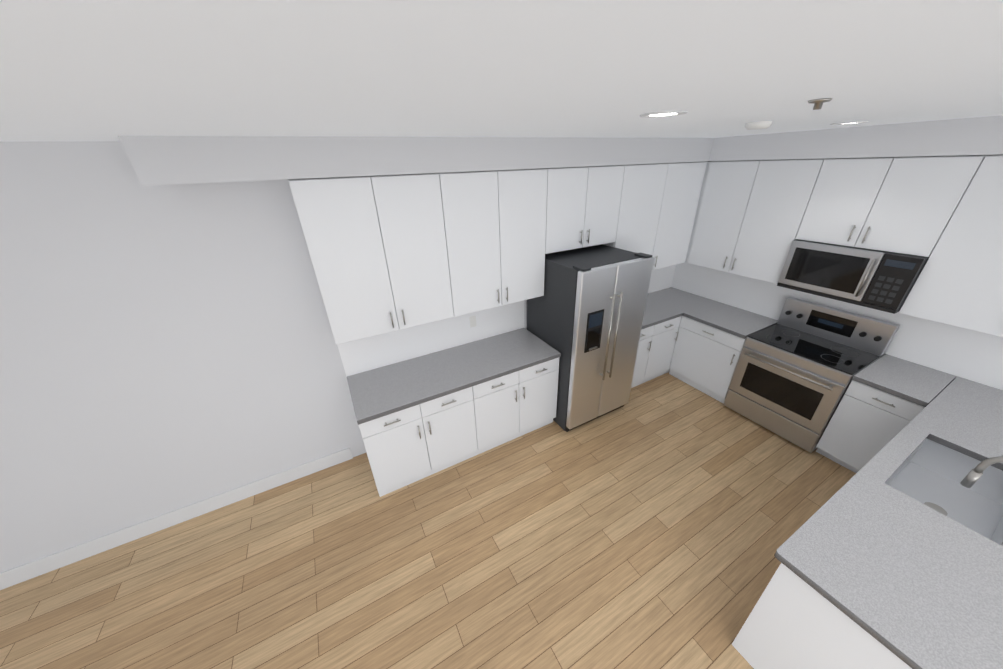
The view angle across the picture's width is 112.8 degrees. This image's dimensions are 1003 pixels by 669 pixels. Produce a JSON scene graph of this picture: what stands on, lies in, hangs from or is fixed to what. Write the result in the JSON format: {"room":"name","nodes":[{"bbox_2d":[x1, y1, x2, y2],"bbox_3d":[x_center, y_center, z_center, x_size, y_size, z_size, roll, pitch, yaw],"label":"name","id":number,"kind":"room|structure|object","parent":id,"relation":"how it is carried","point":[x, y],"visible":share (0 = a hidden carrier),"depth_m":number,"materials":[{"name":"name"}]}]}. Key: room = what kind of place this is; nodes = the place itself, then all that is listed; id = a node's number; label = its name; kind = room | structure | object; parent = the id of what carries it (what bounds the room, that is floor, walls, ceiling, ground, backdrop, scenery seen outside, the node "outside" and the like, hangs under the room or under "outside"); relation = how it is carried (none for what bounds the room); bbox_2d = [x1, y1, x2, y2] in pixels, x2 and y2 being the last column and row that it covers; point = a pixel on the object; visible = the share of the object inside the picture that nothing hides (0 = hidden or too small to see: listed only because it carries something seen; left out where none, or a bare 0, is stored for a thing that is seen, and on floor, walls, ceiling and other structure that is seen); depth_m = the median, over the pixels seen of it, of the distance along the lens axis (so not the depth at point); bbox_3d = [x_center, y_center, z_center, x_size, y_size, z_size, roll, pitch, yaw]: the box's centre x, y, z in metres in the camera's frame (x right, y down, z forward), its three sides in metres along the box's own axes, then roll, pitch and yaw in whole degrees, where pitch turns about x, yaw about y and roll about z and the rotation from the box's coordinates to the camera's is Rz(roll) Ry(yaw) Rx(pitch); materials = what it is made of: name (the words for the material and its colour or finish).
{"room":"kitchen","nodes":[
{"label":"kitchen","id":0,"kind":"room"},
{"bbox_2d":[0,141,662,572],"bbox_3d":[-1.122,-0.133,2.962,7.980,2.740,0.120,-15,30,-25],"label":"wall","id":1,"kind":"structure","parent":0,"point":[164,349],"depth_m":2.25,"materials":[{"name":"white paint"}]},
{"bbox_2d":[0,448,352,589],"bbox_3d":[-3.003,1.590,2.575,3.465,0.140,0.015,-15,30,-25],"label":"baseboard","id":2,"kind":"structure","parent":1,"relation":"attached to","point":[39,567],"depth_m":2.68,"materials":[{"name":"white wood"}]},
{"bbox_2d":[288,173,455,343],"bbox_3d":[-0.918,-0.599,2.552,0.936,1.110,0.358,-15,30,-25],"label":"upper cabinet","id":3,"kind":"object","parent":1,"relation":"attached to","point":[389,253],"depth_m":2.37,"materials":[{"name":"white wood"}]},
{"bbox_2d":[444,169,547,315],"bbox_3d":[-0.098,-0.826,2.941,0.936,1.110,0.358,-15,30,-25],"label":"upper cabinet","id":4,"kind":"object","parent":1,"relation":"attached to","point":[497,218],"depth_m":2.76,"materials":[{"name":"white wood"}]},
{"bbox_2d":[539,165,624,253],"bbox_3d":[0.699,-1.219,3.212,0.876,0.705,0.392,-15,30,-25],"label":"upper cabinet","id":5,"kind":"object","parent":1,"relation":"attached to","point":[582,206],"visible":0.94,"depth_m":3.06,"materials":[{"name":"white wood"}]},
{"bbox_2d":[602,162,709,269],"bbox_3d":[1.618,-1.300,3.755,1.225,1.110,0.359,-15,30,-25],"label":"upper cabinet","id":6,"kind":"object","parent":1,"relation":"attached to","point":[658,209],"depth_m":3.56,"materials":[{"name":"white wood"}]},
{"bbox_2d":[337,262,1002,389],"bbox_3d":[1.317,0.272,2.460,4.355,0.489,3.323,-15,30,-25],"label":"backsplash panel","id":7,"kind":"object","parent":1,"relation":"attached to","point":[972,355],"visible":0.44,"depth_m":3.14,"materials":[{"name":"white tile"}]},
{"bbox_2d":[469,315,475,327],"bbox_3d":[-0.289,-0.132,3.387,0.070,0.120,0.008,-15,30,-25],"label":"outlet plates","id":8,"kind":"object","parent":7,"relation":"attached to","point":[472,321],"visible":1,"depth_m":3.38,"materials":[{"name":"white plastic"}]},
{"bbox_2d":[686,158,834,283],"bbox_3d":[2.658,-1.236,3.560,0.358,1.110,1.035,-15,30,-25],"label":"upper cabinet","id":9,"kind":"object","parent":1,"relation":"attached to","point":[743,217],"depth_m":3.40,"materials":[{"name":"white wood"}]},
{"bbox_2d":[796,155,987,257],"bbox_3d":[3.102,-1.071,2.719,0.359,0.665,0.840,-15,30,-25],"label":"upper cabinet","id":10,"kind":"object","parent":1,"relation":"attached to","point":[944,214],"depth_m":2.57,"materials":[{"name":"white wood"}]},
{"bbox_2d":[777,239,928,313],"bbox_3d":[3.075,-0.564,2.952,0.458,0.442,0.834,-15,30,-25],"label":"microwave","id":11,"kind":"object","parent":10,"relation":"attached to","point":[885,281],"visible":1,"depth_m":2.80,"materials":[{"name":"grey metal"}]},
{"bbox_2d":[899,154,1002,336],"bbox_3d":[3.576,-0.496,2.053,0.359,1.110,1.107,-15,30,-25],"label":"upper cabinet","id":12,"kind":"object","parent":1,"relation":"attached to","point":[961,285],"depth_m":2.31,"materials":[{"name":"white wood"}]},
{"bbox_2d":[0,372,855,668],"bbox_3d":[0.879,2.698,0.416,8.240,0.100,8.240,-15,30,-25],"label":"floor","id":13,"kind":"structure","parent":0,"point":[656,522],"depth_m":2.41,"materials":[{"name":"brown wood"}]},
{"bbox_2d":[358,386,481,496],"bbox_3d":[-0.802,0.815,3.132,0.936,0.878,0.649,-15,30,-25],"label":"base cabinet","id":14,"kind":"object","parent":13,"relation":"on","point":[407,446],"depth_m":2.84,"materials":[{"name":"white wood"}]},
{"bbox_2d":[347,328,560,424],"bbox_3d":[-0.403,0.296,3.109,1.867,0.040,0.668,-15,30,-25],"label":"countertop","id":15,"kind":"structure","parent":14,"relation":"on","point":[376,393],"depth_m":2.99,"materials":[{"name":"stone"}]},
{"bbox_2d":[474,357,558,452],"bbox_3d":[0.018,0.588,3.521,0.936,0.878,0.649,-15,30,-25],"label":"base cabinet","id":16,"kind":"object","parent":13,"relation":"on","point":[511,406],"depth_m":3.24,"materials":[{"name":"white wood"}]},
{"bbox_2d":[527,244,653,431],"bbox_3d":[0.870,0.023,3.577,0.854,1.783,0.886,-15,30,-25],"label":"refrigerator","id":17,"kind":"object","parent":13,"relation":"on","point":[585,313],"visible":0.94,"depth_m":3.17,"materials":[{"name":"grey metal"}]},
{"bbox_2d":[631,325,654,387],"bbox_3d":[1.407,0.204,4.180,0.479,0.878,0.649,-15,30,-25],"label":"base cabinet","id":18,"kind":"object","parent":13,"relation":"on","point":[647,336],"depth_m":3.96,"materials":[{"name":"white wood"}]},
{"bbox_2d":[647,316,682,380],"bbox_3d":[1.826,0.088,4.379,0.476,0.878,0.649,-15,30,-25],"label":"base cabinet","id":19,"kind":"object","parent":13,"relation":"on","point":[666,333],"depth_m":4.11,"materials":[{"name":"white wood"}]},
{"bbox_2d":[667,316,745,403],"bbox_3d":[2.646,0.213,4.081,0.648,0.878,0.745,-15,30,-25],"label":"base cabinet","id":20,"kind":"object","parent":13,"relation":"on","point":[701,357],"depth_m":3.90,"materials":[{"name":"white wood"}]},
{"bbox_2d":[641,287,777,338],"bbox_3d":[2.063,-0.203,3.920,1.602,0.040,1.373,-15,30,-25],"label":"countertop","id":21,"kind":"structure","parent":20,"relation":"on","point":[666,304],"depth_m":3.95,"materials":[{"name":"stone"}]},
{"bbox_2d":[724,297,899,452],"bbox_3d":[2.977,0.383,3.357,0.716,1.215,0.832,-15,30,-25],"label":"range","id":22,"kind":"object","parent":13,"relation":"on","point":[800,364],"visible":1,"depth_m":3.21,"materials":[{"name":"silver metal"}]},
{"bbox_2d":[732,563,911,668],"bbox_3d":[1.832,1.475,1.669,0.754,0.878,0.653,-15,30,-25],"label":"base cabinet","id":23,"kind":"object","parent":13,"relation":"on","point":[793,621],"visible":0.12,"depth_m":1.55,"materials":[{"name":"white wood"}]},
{"bbox_2d":[774,377,1002,668],"bbox_3d":[2.745,0.895,1.728,2.762,0.040,1.050,-15,30,-25],"label":"countertop","id":24,"kind":"structure","parent":23,"relation":"on","point":[912,583],"depth_m":1.52,"materials":[{"name":"stone"}]},
{"bbox_2d":[885,438,1002,544],"bbox_3d":[2.560,0.946,1.926,0.766,0.217,0.416,-15,30,-25],"label":"sink basin","id":25,"kind":"object","parent":24,"relation":"in","point":[930,473],"visible":0.52,"depth_m":2.06,"materials":[{"name":"silver metal"}]},
{"bbox_2d":[960,456,1002,487],"bbox_3d":[2.392,0.756,1.559,0.108,0.383,0.273,-15,30,-25],"label":"tap","id":26,"kind":"object","parent":24,"relation":"on","point":[972,477],"visible":1,"depth_m":1.65,"materials":[{"name":"silver metal"}]},
{"bbox_2d":[816,380,924,472],"bbox_3d":[3.324,0.774,2.939,0.682,0.878,0.450,-15,30,-25],"label":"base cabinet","id":27,"kind":"object","parent":13,"relation":"on","point":[866,425],"visible":0.46,"depth_m":2.80,"materials":[{"name":"white wood"}]},
{"bbox_2d":[852,354,956,406],"bbox_3d":[3.308,0.356,2.744,0.668,0.040,0.416,-15,30,-25],"label":"countertop","id":28,"kind":"structure","parent":27,"relation":"on","point":[921,385],"depth_m":2.70,"materials":[{"name":"stone"}]},
{"bbox_2d":[0,0,1002,141],"bbox_3d":[0.794,0.171,-0.877,8.240,0.100,8.240,-15,30,-25],"label":"ceiling","id":29,"kind":"structure","parent":0,"point":[91,70],"depth_m":0.67,"materials":[{"name":"white paint"}]},
{"bbox_2d":[118,115,1002,185],"bbox_3d":[2.113,-0.052,-0.181,5.000,0.216,8.000,-15,30,-25],"label":"soffit ceiling","id":30,"kind":"structure","parent":29,"relation":"attached to","point":[159,160],"depth_m":2.27,"materials":[{"name":"white paint"}]},
{"bbox_2d":[640,111,686,117],"bbox_3d":[0.706,-0.961,1.457,0.190,0.008,0.190,-15,30,-25],"label":"recessed light","id":31,"kind":"object","parent":29,"relation":"in","point":[661,114],"visible":1,"depth_m":1.44,"materials":[{"name":"white plastic"}]},
{"bbox_2d":[745,121,771,129],"bbox_3d":[1.526,-1.242,1.984,0.130,0.034,0.130,-15,30,-25],"label":"smoke detector","id":32,"kind":"object","parent":29,"relation":"attached to","point":[758,125],"visible":1,"depth_m":1.95,"materials":[{"name":"white plastic"}]},
{"bbox_2d":[808,98,832,109],"bbox_3d":[1.165,-0.844,1.225,0.070,0.030,0.070,-15,30,-25],"label":"sprinkler","id":33,"kind":"object","parent":29,"relation":"attached to","point":[818,103],"visible":1,"depth_m":1.22,"materials":[{"name":"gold metal"}]},
{"bbox_2d":[830,121,868,124],"bbox_3d":[2.312,-1.405,2.219,0.190,0.008,0.190,-15,30,-25],"label":"recessed light","id":34,"kind":"object","parent":29,"relation":"in","point":[848,123],"visible":1,"depth_m":2.19,"materials":[{"name":"white plastic"}]}
]}

